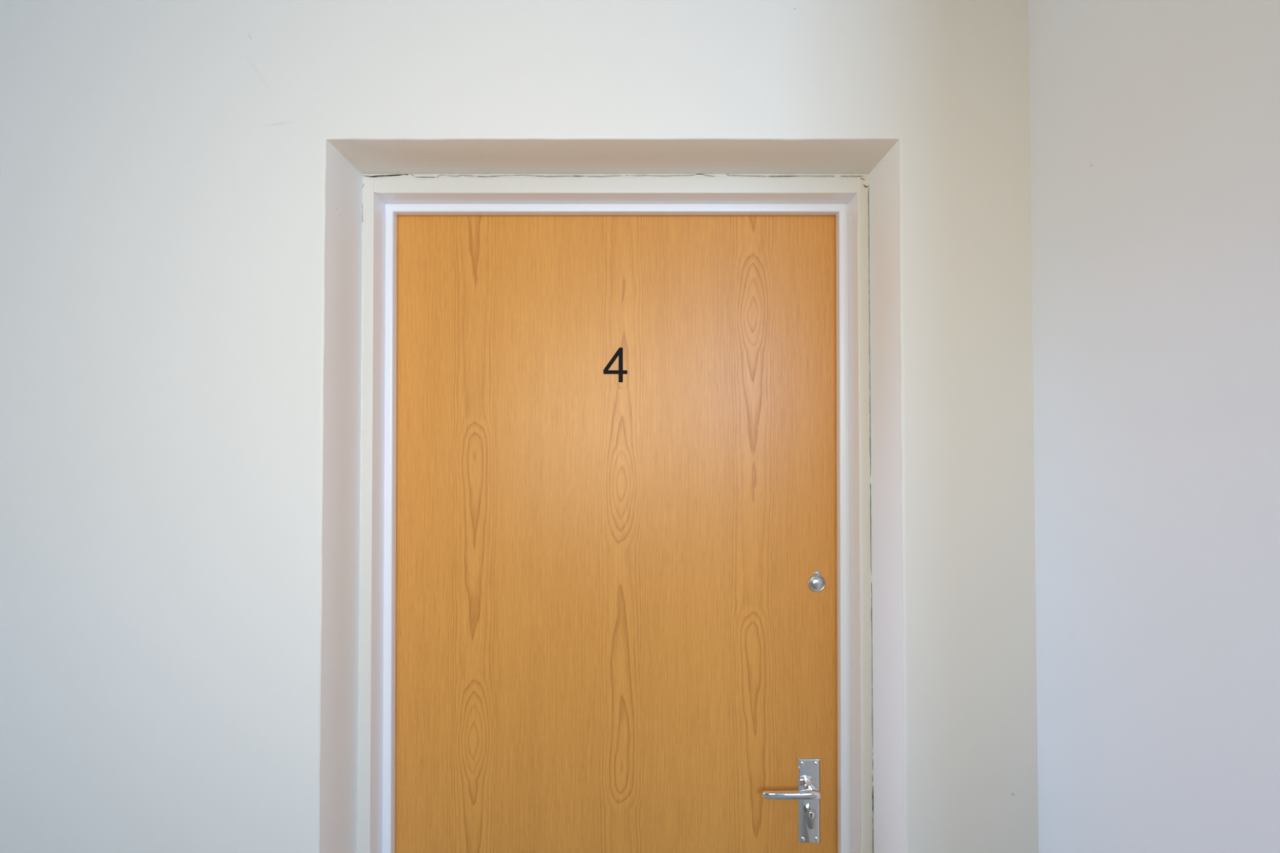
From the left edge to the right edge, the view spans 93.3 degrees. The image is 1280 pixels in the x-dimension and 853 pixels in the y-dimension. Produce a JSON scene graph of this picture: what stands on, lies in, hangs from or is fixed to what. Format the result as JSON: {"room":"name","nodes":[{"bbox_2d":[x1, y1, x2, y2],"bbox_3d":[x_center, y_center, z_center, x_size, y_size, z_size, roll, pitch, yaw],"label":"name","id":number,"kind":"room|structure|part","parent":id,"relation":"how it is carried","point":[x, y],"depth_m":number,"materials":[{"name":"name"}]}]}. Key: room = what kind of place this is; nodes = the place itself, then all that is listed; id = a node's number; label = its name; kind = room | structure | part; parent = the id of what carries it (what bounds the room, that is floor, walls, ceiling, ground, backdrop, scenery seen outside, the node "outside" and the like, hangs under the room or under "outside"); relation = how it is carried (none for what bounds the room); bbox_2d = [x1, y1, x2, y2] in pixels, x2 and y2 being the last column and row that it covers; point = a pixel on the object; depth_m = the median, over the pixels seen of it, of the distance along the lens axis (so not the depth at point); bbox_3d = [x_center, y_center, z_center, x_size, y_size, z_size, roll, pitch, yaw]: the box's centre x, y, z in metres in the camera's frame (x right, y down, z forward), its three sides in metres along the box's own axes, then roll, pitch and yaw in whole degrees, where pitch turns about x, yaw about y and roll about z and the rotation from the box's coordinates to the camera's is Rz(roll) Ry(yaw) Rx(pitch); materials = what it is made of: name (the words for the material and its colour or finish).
{"room":"apartment hallway","nodes":[
{"label":"apartment hallway","id":0,"kind":"room"},
{"bbox_2d":[0,0,1039,852],"bbox_3d":[-1.689,0.371,1.118,4.622,2.520,0.340,0,-1,0],"label":"wall","id":1,"kind":"structure","parent":0,"point":[181,180],"depth_m":0.96,"materials":[{"name":"white paint"}]},
{"bbox_2d":[356,173,873,852],"bbox_3d":[-0.045,0.587,1.139,0.921,2.087,0.135,0,-1,0],"label":"door frame","id":2,"kind":"structure","parent":1,"relation":"attached to","point":[385,197],"depth_m":1.10,"materials":[{"name":"beige paint"}]},
{"bbox_2d":[395,215,837,852],"bbox_3d":[-0.045,0.607,1.151,0.852,2.035,0.081,0,-1,0],"label":"door","id":3,"kind":"structure","parent":1,"relation":"in","point":[616,497],"depth_m":1.16,"materials":[{"name":"brown wood"}]},
{"bbox_3d":[0.280,0.681,1.117,0.106,0.017,0.016,0,-1,0],"label":"lever","id":4,"kind":"part","parent":3,"relation":"part of","materials":[{"name":"silver metal"}]},
{"bbox_2d":[1028,0,1279,852],"bbox_3d":[1.511,0.355,0.248,1.778,2.520,1.400,0,-1,0],"label":"wall","id":5,"kind":"structure","parent":0,"point":[1155,124],"depth_m":0.72,"materials":[{"name":"white paint"}]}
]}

